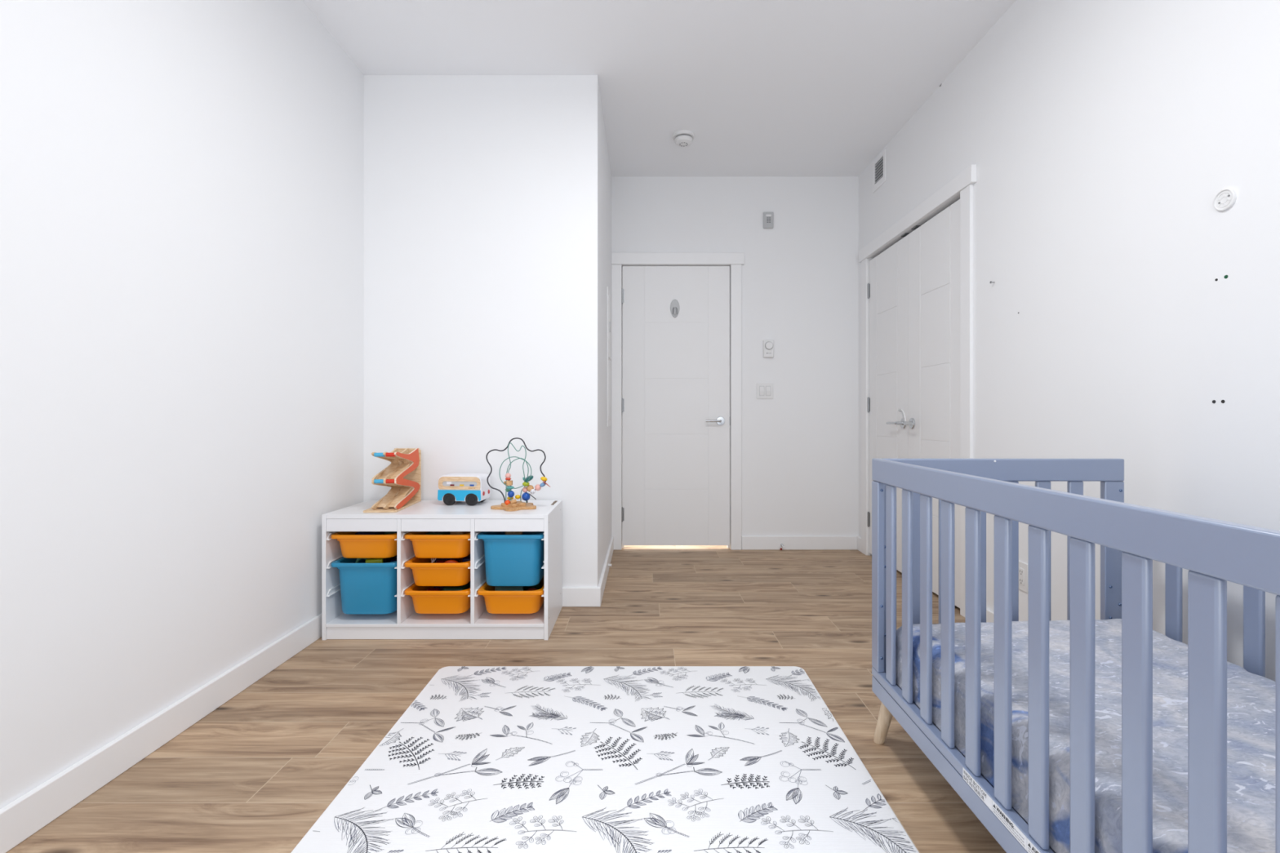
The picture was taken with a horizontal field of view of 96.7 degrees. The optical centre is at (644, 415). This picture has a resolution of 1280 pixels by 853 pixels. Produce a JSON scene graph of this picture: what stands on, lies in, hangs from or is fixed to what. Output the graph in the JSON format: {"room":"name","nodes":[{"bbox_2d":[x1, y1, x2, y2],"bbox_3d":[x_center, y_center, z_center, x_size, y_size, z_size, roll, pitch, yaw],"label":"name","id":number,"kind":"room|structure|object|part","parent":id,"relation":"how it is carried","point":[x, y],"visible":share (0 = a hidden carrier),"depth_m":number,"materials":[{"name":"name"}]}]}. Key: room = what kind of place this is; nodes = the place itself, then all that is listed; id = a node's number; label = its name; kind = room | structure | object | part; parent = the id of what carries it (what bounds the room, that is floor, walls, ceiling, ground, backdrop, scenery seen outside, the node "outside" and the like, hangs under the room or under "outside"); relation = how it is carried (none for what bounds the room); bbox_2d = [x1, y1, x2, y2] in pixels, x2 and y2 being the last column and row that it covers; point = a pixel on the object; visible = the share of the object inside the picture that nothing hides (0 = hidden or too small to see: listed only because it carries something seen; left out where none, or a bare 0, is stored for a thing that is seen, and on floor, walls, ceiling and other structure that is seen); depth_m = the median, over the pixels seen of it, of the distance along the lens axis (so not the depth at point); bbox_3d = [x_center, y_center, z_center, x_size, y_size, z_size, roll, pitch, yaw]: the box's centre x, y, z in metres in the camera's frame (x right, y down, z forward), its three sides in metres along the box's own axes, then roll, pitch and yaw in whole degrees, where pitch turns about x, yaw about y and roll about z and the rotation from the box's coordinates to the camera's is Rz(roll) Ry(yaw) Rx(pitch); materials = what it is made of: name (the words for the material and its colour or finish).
{"room":"children's room","nodes":[
{"label":"children's room","id":0,"kind":"room"},
{"bbox_2d":[0,0,364,808],"bbox_3d":[-1.537,-0.398,0.587,0.120,2.795,4.813,0,0,0],"label":"wall","id":1,"kind":"structure","parent":0,"point":[182,181],"depth_m":1.75,"materials":[{"name":"white paint"}]},
{"bbox_2d":[0,613,321,852],"bbox_3d":[-1.468,0.950,0.646,0.018,0.100,4.693,0,0,0],"label":"baseboard","id":2,"kind":"structure","parent":1,"relation":"attached to","point":[32,811],"depth_m":1.63,"materials":[{"name":"white wood"}]},
{"bbox_2d":[364,75,611,586],"bbox_3d":[-0.921,-0.398,3.688,1.351,2.795,1.391,0,0,0],"label":"wall partition","id":3,"kind":"structure","parent":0,"point":[487,198],"depth_m":2.99,"materials":[{"name":"white paint"}]},
{"bbox_2d":[562,586,600,606],"bbox_3d":[-0.845,0.950,2.985,1.229,0.100,0.016,0,0,0],"label":"baseboard","id":4,"kind":"structure","parent":3,"relation":"attached to","point":[571,596],"depth_m":2.98,"materials":[{"name":"white"}]},
{"bbox_2d":[598,536,613,603],"bbox_3d":[-0.238,0.950,3.619,0.016,0.100,1.253,0,0,0],"label":"baseboard","id":5,"kind":"structure","parent":3,"relation":"attached to","point":[604,575],"depth_m":3.47,"materials":[{"name":"white wood"}]},
{"bbox_2d":[607,286,611,426],"bbox_3d":[-0.237,-0.390,3.900,0.018,0.920,0.320,0,0,0],"label":"electrical panel","id":6,"kind":"object","parent":3,"relation":"attached to","point":[609,301],"visible":1,"depth_m":3.79,"materials":[{"name":"white"}]},
{"bbox_3d":[-0.237,-0.600,3.900,0.006,0.420,0.240,0,0,0],"label":"panel door","id":7,"kind":"part","parent":6,"relation":"part of","materials":[{"name":"white metal"}]},
{"bbox_2d":[6,545,1006,852],"bbox_3d":[0.389,1.025,1.275,3.932,0.050,8.582,0,0,0],"label":"floor","id":8,"kind":"structure","parent":0,"point":[255,774],"depth_m":2.09,"materials":[{"name":"brown wood"}]},
{"bbox_2d":[321,500,562,639],"bbox_3d":[-0.933,0.720,2.755,1.009,0.561,0.440,0,0,0],"label":"storage unit","id":9,"kind":"object","parent":8,"relation":"on","point":[476,623],"visible":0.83,"depth_m":2.54,"materials":[{"name":"white wood"}]},
{"bbox_3d":[-1.429,0.720,2.755,0.018,0.560,0.440,0,0,0],"label":"panel","id":10,"kind":"part","parent":9,"relation":"part of","materials":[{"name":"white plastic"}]},
{"bbox_2d":[331,557,396,613],"bbox_3d":[-1.262,0.780,2.758,0.300,0.240,0.422,0,0,0],"label":"storage bin","id":11,"kind":"object","parent":9,"relation":"in","point":[365,588],"visible":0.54,"depth_m":2.57,"materials":[{"name":"blue plastic"}]},
{"bbox_2d":[355,558,368,563],"bbox_3d":[-1.337,0.775,2.698,0.088,0.236,0.008,0,0,-29],"label":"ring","id":12,"kind":"object","parent":11,"relation":"in","point":[357,560],"visible":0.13,"depth_m":2.69,"materials":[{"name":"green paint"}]},
{"bbox_2d":[364,558,383,563],"bbox_3d":[-1.252,0.778,2.638,0.075,0.232,0.030,0,0,-17],"label":"block","id":13,"kind":"object","parent":11,"relation":"in","point":[370,560],"visible":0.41,"depth_m":2.63,"materials":[{"name":"yellow paint"}]},
{"bbox_2d":[382,555,396,563],"bbox_3d":[-1.272,0.786,2.808,0.080,0.212,0.180,0,0,0],"label":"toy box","id":14,"kind":"object","parent":11,"relation":"in","point":[388,559],"visible":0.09,"depth_m":2.74,"materials":[{"name":"black plastic"}]},
{"bbox_2d":[331,531,396,558],"bbox_3d":[-1.262,0.590,2.758,0.300,0.113,0.422,0,0,0],"label":"storage bin","id":15,"kind":"object","parent":9,"relation":"in","point":[353,545],"visible":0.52,"depth_m":2.57,"materials":[{"name":"orange plastic"}]},
{"bbox_2d":[355,531,384,534],"bbox_3d":[-1.307,0.593,2.758,0.100,0.090,0.200,0,0,0],"label":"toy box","id":16,"kind":"object","parent":15,"relation":"in","point":[359,532],"visible":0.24,"depth_m":2.67,"materials":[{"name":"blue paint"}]},
{"bbox_2d":[384,531,396,534],"bbox_3d":[-1.202,0.593,2.738,0.060,0.095,0.090,0,0,6],"label":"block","id":17,"kind":"object","parent":15,"relation":"in","point":[385,532],"visible":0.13,"depth_m":2.69,"materials":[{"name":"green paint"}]},
{"bbox_2d":[363,448,421,512],"bbox_3d":[-1.216,0.302,2.764,0.148,0.276,0.347,0,0,-4],"label":"ramp","id":18,"kind":"object","parent":9,"relation":"on","point":[402,475],"visible":1,"depth_m":2.75,"materials":[{"name":"brown wood"}]},
{"bbox_3d":[-1.251,0.297,2.756,0.009,0.266,0.334,0,0,-4],"label":"rail","id":19,"kind":"part","parent":18,"relation":"part of","materials":[{"name":"brown wood"}]},
{"bbox_3d":[-1.199,0.297,2.760,0.009,0.266,0.334,0,0,-4],"label":"rail","id":20,"kind":"part","parent":18,"relation":"part of","materials":[{"name":"brown wood"}]},
{"bbox_3d":[-1.150,0.297,2.763,0.008,0.266,0.334,0,0,-4],"label":"rail","id":21,"kind":"part","parent":18,"relation":"part of","materials":[{"name":"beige wood"}]},
{"bbox_3d":[-1.146,0.297,2.763,0.002,0.266,0.334,0,0,-4],"label":"orange panel","id":22,"kind":"part","parent":18,"relation":"part of","materials":[{"name":"orange paint"}]},
{"bbox_2d":[325,600,544,626],"bbox_3d":[-0.934,0.935,2.752,0.973,0.014,0.431,0,0,0],"label":"shelf","id":23,"kind":"object","parent":9,"relation":"attached to","point":[413,619],"depth_m":2.58,"materials":[{"name":"white wood"}]},
{"bbox_2d":[404,583,470,613],"bbox_3d":[-0.932,0.842,2.758,0.300,0.113,0.422,0,0,0],"label":"storage bin","id":24,"kind":"object","parent":9,"relation":"in","point":[424,602],"visible":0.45,"depth_m":2.57,"materials":[{"name":"orange plastic"}]},
{"bbox_2d":[426,587,439,591],"bbox_3d":[-0.982,0.847,2.638,0.060,0.090,0.050,0,0,-9],"label":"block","id":25,"kind":"object","parent":24,"relation":"in","point":[431,588],"visible":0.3,"depth_m":2.63,"materials":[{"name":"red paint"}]},
{"bbox_2d":[434,586,445,591],"bbox_3d":[-0.982,0.849,2.828,0.080,0.086,0.140,0,0,0],"label":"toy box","id":26,"kind":"object","parent":24,"relation":"in","point":[441,588],"visible":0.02,"depth_m":2.76,"materials":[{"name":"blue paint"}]},
{"bbox_2d":[442,581,470,591],"bbox_3d":[-0.887,0.845,2.698,0.100,0.094,0.130,0,0,3],"label":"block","id":27,"kind":"object","parent":24,"relation":"in","point":[466,586],"visible":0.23,"depth_m":2.65,"materials":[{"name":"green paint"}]},
{"bbox_2d":[404,556,470,586],"bbox_3d":[-0.932,0.717,2.758,0.300,0.113,0.422,0,0,0],"label":"storage bin","id":28,"kind":"object","parent":9,"relation":"in","point":[425,573],"visible":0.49,"depth_m":2.57,"materials":[{"name":"orange plastic"}]},
{"bbox_2d":[435,560,445,563],"bbox_3d":[-0.952,0.722,2.658,0.045,0.090,0.050,0,0,-12],"label":"block","id":29,"kind":"object","parent":28,"relation":"in","point":[437,561],"visible":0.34,"depth_m":2.64,"materials":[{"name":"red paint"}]},
{"bbox_2d":[435,558,458,562],"bbox_3d":[-0.977,0.722,2.818,0.085,0.086,0.130,0,0,-3],"label":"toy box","id":30,"kind":"object","parent":28,"relation":"in","point":[437,559],"visible":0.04,"depth_m":2.75,"materials":[{"name":"plastic"}]},
{"bbox_2d":[444,560,458,563],"bbox_3d":[-0.897,0.717,2.638,0.099,0.099,0.020,0,0,-6],"label":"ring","id":31,"kind":"object","parent":28,"relation":"in","point":[447,561],"visible":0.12,"depth_m":2.63,"materials":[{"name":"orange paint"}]},
{"bbox_2d":[462,554,470,562],"bbox_3d":[-0.852,0.723,2.758,0.040,0.088,0.090,0,0,0],"label":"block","id":32,"kind":"object","parent":28,"relation":"in","point":[467,558],"visible":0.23,"depth_m":2.72,"materials":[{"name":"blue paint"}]},
{"bbox_2d":[404,531,470,558],"bbox_3d":[-0.932,0.590,2.758,0.300,0.113,0.422,0,0,0],"label":"storage bin","id":33,"kind":"object","parent":9,"relation":"in","point":[424,546],"visible":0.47,"depth_m":2.57,"materials":[{"name":"orange plastic"}]},
{"bbox_2d":[425,531,450,534],"bbox_3d":[-0.984,0.593,2.758,0.085,0.090,0.200,0,0,0],"label":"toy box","id":34,"kind":"object","parent":33,"relation":"in","point":[428,532],"visible":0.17,"depth_m":2.67,"materials":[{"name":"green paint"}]},
{"bbox_2d":[450,531,465,534],"bbox_3d":[-0.902,0.592,2.748,0.060,0.096,0.090,0,0,-12],"label":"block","id":35,"kind":"object","parent":33,"relation":"in","point":[451,532],"visible":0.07,"depth_m":2.71,"materials":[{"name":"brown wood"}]},
{"bbox_3d":[-0.934,0.450,2.756,0.973,0.018,0.439,0,0,0],"label":"panel","id":36,"kind":"part","parent":9,"relation":"part of","materials":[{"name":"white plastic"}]},
{"bbox_2d":[437,473,490,506],"bbox_3d":[-0.903,0.367,2.860,0.228,0.147,0.134,0,0,5],"label":"bus","id":37,"kind":"object","parent":9,"relation":"on","point":[471,488],"visible":1,"depth_m":2.80,"materials":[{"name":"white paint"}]},
{"bbox_2d":[477,575,544,613],"bbox_3d":[-0.603,0.842,2.758,0.300,0.113,0.422,0,0,0],"label":"storage bin","id":38,"kind":"object","parent":9,"relation":"in","point":[496,602],"visible":0.5,"depth_m":2.57,"materials":[{"name":"orange plastic"}]},
{"bbox_2d":[494,586,523,591],"bbox_3d":[-0.638,0.849,2.683,0.128,0.086,0.148,0,0,-14],"label":"container","id":39,"kind":"object","parent":38,"relation":"in","point":[497,588],"visible":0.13,"depth_m":2.66,"materials":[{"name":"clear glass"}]},
{"bbox_2d":[526,587,537,591],"bbox_3d":[-0.528,0.851,2.678,0.080,0.078,0.071,0,0,0],"label":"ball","id":40,"kind":"object","parent":38,"relation":"in","point":[530,588],"visible":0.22,"depth_m":2.67,"materials":[{"name":"brown plastic"}]},
{"bbox_2d":[523,576,543,591],"bbox_3d":[-0.603,0.848,2.858,0.180,0.088,0.100,0,0,0],"label":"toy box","id":41,"kind":"object","parent":38,"relation":"in","point":[540,585],"visible":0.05,"depth_m":2.81,"materials":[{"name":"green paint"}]},
{"bbox_2d":[477,531,544,586],"bbox_3d":[-0.603,0.653,2.758,0.300,0.240,0.422,0,0,0],"label":"storage bin","id":42,"kind":"object","parent":9,"relation":"in","point":[510,560],"visible":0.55,"depth_m":2.57,"materials":[{"name":"blue plastic"}]},
{"bbox_2d":[505,531,522,534],"bbox_3d":[-0.633,0.656,2.758,0.080,0.222,0.090,0,0,-11],"label":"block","id":43,"kind":"object","parent":42,"relation":"in","point":[506,532],"visible":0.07,"depth_m":2.71,"materials":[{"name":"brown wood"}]},
{"bbox_2d":[485,437,550,511],"bbox_3d":[-0.601,0.272,2.717,0.266,0.336,0.190,0,0,33],"label":"bead maze","id":44,"kind":"object","parent":9,"relation":"on","point":[512,505],"visible":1,"depth_m":2.71,"materials":[{"name":"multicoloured wood"}]},
{"bbox_3d":[-0.439,0.720,2.755,0.018,0.560,0.440,0,0,0],"label":"panel","id":45,"kind":"part","parent":9,"relation":"part of","materials":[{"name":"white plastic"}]},
{"bbox_2d":[290,666,919,852],"bbox_3d":[-0.089,0.994,1.250,1.427,0.012,2.000,0,0,0],"label":"play mat","id":46,"kind":"object","parent":8,"relation":"on","point":[484,759],"visible":1,"depth_m":1.57,"materials":[{"name":"white plastic"}]},
{"bbox_2d":[871,458,1279,852],"bbox_3d":[1.085,0.566,1.071,0.765,0.869,1.380,0,0,0],"label":"crib","id":47,"kind":"object","parent":8,"relation":"on","point":[1215,553],"visible":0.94,"depth_m":1.03,"materials":[{"name":"blue paint"}]},
{"bbox_3d":[0.732,0.925,1.728,0.041,0.149,0.072,0,0,-37],"label":"leg","id":48,"kind":"part","parent":47,"relation":"part of","materials":[{"name":"brown wood"}]},
{"bbox_3d":[0.716,0.787,1.071,0.025,0.026,1.380,0,0,0],"label":"rail","id":49,"kind":"part","parent":47,"relation":"part of","materials":[{"name":"blue paint"}]},
{"bbox_3d":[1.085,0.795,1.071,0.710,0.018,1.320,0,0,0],"label":"mattress","id":50,"kind":"part","parent":47,"relation":"part of","materials":[{"name":"blue fabric"}]},
{"bbox_3d":[1.098,0.166,1.748,0.738,0.069,0.023,0,0,0],"label":"rail","id":51,"kind":"part","parent":47,"relation":"part of","materials":[{"name":"blue paint"}]},
{"bbox_3d":[0.716,0.166,1.071,0.025,0.069,1.380,0,0,0],"label":"rail","id":52,"kind":"part","parent":47,"relation":"part of","materials":[{"name":"blue paint"}]},
{"bbox_2d":[896,618,1275,852],"bbox_3d":[1.083,0.687,1.055,0.714,0.198,1.280,0,0,0],"label":"mattress","id":53,"kind":"object","parent":47,"relation":"on","point":[1251,697],"visible":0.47,"depth_m":1.12,"materials":[{"name":"fabric"}]},
{"bbox_2d":[302,0,1016,176],"bbox_3d":[0.379,-1.845,1.872,3.952,0.100,7.384,0,0,0],"label":"ceiling","id":54,"kind":"structure","parent":0,"point":[762,87],"depth_m":2.86,"materials":[{"name":"white paint"}]},
{"bbox_2d":[672,129,694,146],"bbox_3d":[0.250,-1.766,3.640,0.140,0.058,0.140,0,0,0],"label":"smoke detector","id":55,"kind":"object","parent":54,"relation":"attached to","point":[682,138],"visible":1,"depth_m":3.60,"materials":[{"name":"white plastic"}]},
{"bbox_2d":[611,176,858,536],"bbox_3d":[0.679,-0.398,4.324,1.851,2.795,0.120,0,0,0],"label":"wall","id":56,"kind":"structure","parent":0,"point":[800,275],"depth_m":4.26,"materials":[{"name":"white paint"}]},
{"bbox_2d":[621,266,729,545],"bbox_3d":[0.235,-0.076,4.255,0.815,2.097,0.097,0,0,0],"label":"door","id":57,"kind":"structure","parent":56,"relation":"in","point":[675,402],"depth_m":4.27,"materials":[{"name":"white paint"}]},
{"bbox_2d":[670,299,679,317],"bbox_3d":[0.228,-0.806,4.246,0.072,0.140,0.043,0,0,0],"label":"hook","id":58,"kind":"object","parent":57,"relation":"attached to","point":[674,306],"visible":1,"depth_m":4.26,"materials":[{"name":"grey plastic"}]},
{"bbox_3d":[0.529,0.037,4.237,0.148,0.066,0.062,0,0,0],"label":"handle","id":59,"kind":"part","parent":57,"relation":"part of","materials":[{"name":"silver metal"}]},
{"bbox_2d":[611,252,744,550],"bbox_3d":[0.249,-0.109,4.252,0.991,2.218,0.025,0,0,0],"label":"trim","id":60,"kind":"structure","parent":56,"relation":"attached to","point":[735,260],"depth_m":4.25,"materials":[{"name":"white wood"}]},
{"bbox_2d":[756,382,773,398],"bbox_3d":[0.902,-0.187,4.258,0.124,0.116,0.013,0,0,0],"label":"switch plate","id":61,"kind":"object","parent":56,"relation":"attached to","point":[764,390],"visible":1,"depth_m":4.26,"materials":[{"name":"white plastic"}]},
{"bbox_2d":[763,212,773,228],"bbox_3d":[0.926,-1.463,4.252,0.074,0.120,0.024,0,0,0],"label":"fire alarm","id":62,"kind":"object","parent":56,"relation":"attached to","point":[767,216],"visible":1,"depth_m":4.24,"materials":[{"name":"grey plastic"}]},
{"bbox_2d":[763,340,773,357],"bbox_3d":[0.926,-0.502,4.245,0.076,0.128,0.038,0,0,0],"label":"thermostat","id":63,"kind":"object","parent":56,"relation":"attached to","point":[768,345],"visible":1,"depth_m":4.24,"materials":[{"name":"white plastic"}]},
{"bbox_2d":[741,536,857,549],"bbox_3d":[1.158,0.950,4.256,0.862,0.100,0.016,0,0,0],"label":"baseboard","id":64,"kind":"structure","parent":56,"relation":"attached to","point":[747,542],"depth_m":4.25,"materials":[{"name":"white wood"}]},
{"bbox_2d":[858,0,1279,681],"bbox_3d":[1.665,-0.398,1.282,0.120,2.795,6.204,0,0,0],"label":"wall","id":65,"kind":"structure","parent":0,"point":[1102,137],"depth_m":1.89,"materials":[{"name":"white paint"}]},
{"bbox_2d":[857,536,861,551],"bbox_3d":[1.597,0.950,4.216,0.016,0.100,0.096,0,0,0],"label":"baseboard","id":66,"kind":"structure","parent":65,"relation":"attached to","point":[859,539],"depth_m":4.21,"materials":[{"name":"white"}]},
{"bbox_2d":[872,148,886,192],"bbox_3d":[1.601,-1.668,3.880,0.008,0.214,0.210,0,0,0],"label":"air vent","id":67,"kind":"object","parent":65,"relation":"in","point":[879,164],"visible":1,"depth_m":3.87,"materials":[{"name":"white metal"}]},
{"bbox_2d":[867,234,908,573],"bbox_3d":[1.596,-0.063,3.775,0.097,2.090,0.607,0,0,0],"label":"door","id":68,"kind":"structure","parent":65,"relation":"in","point":[888,285],"depth_m":3.74,"materials":[{"name":"white paint"}]},
{"bbox_3d":[1.578,0.045,3.568,0.062,0.066,0.148,0,0,0],"label":"handle","id":69,"kind":"part","parent":68,"relation":"part of","materials":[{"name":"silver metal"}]},
{"bbox_2d":[901,232,909,236],"bbox_3d":[1.622,-1.127,3.540,0.026,0.007,0.060,0,0,0],"label":"trim","id":70,"kind":"structure","parent":65,"relation":"attached to","point":[905,233],"depth_m":3.52,"materials":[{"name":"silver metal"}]},
{"bbox_2d":[911,225,920,229],"bbox_3d":[1.622,-1.127,3.400,0.026,0.007,0.060,0,0,0],"label":"trim","id":71,"kind":"structure","parent":65,"relation":"attached to","point":[915,227],"depth_m":3.39,"materials":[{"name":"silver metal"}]},
{"bbox_2d":[858,164,977,617],"bbox_3d":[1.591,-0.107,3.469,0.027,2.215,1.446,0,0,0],"label":"trim","id":72,"kind":"structure","parent":65,"relation":"attached to","point":[962,184],"depth_m":2.85,"materials":[{"name":"white wood"}]},
{"bbox_2d":[903,199,959,608],"bbox_3d":[1.596,-0.063,3.163,0.097,2.090,0.611,0,0,0],"label":"door","id":73,"kind":"structure","parent":65,"relation":"in","point":[934,246],"depth_m":3.14,"materials":[{"name":"white paint"}]},
{"bbox_2d":[898,408,906,421],"bbox_3d":[1.560,-0.005,3.437,0.022,0.076,0.082,0,0,0],"label":"child safety latch","id":74,"kind":"object","parent":73,"relation":"attached to","point":[900,410],"visible":1,"depth_m":3.42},
{"bbox_3d":[1.578,0.045,3.372,0.062,0.066,0.148,0,0,0],"label":"handle","id":75,"kind":"part","parent":73,"relation":"part of","materials":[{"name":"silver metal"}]},
{"bbox_2d":[986,608,994,622],"bbox_3d":[1.597,0.950,0.534,0.016,0.100,4.468,0,0,0],"label":"baseboard","id":76,"kind":"structure","parent":65,"relation":"attached to","point":[989,614],"depth_m":2.62,"materials":[{"name":"white"}]},
{"bbox_2d":[1018,560,1027,592],"bbox_3d":[1.601,0.680,2.412,0.008,0.120,0.074,0,0,0],"label":"wall socket","id":77,"kind":"object","parent":65,"relation":"attached to","point":[1023,567],"visible":0.72,"depth_m":2.40,"materials":[{"name":"white plastic"}]},
{"bbox_2d":[1213,188,1236,210],"bbox_3d":[1.601,-0.597,1.571,0.007,0.058,0.058,0,0,0],"label":"mounting plate","id":78,"kind":"object","parent":65,"relation":"attached to","point":[1225,198],"visible":1,"depth_m":1.57,"materials":[{"name":"white plastic"}]}
]}

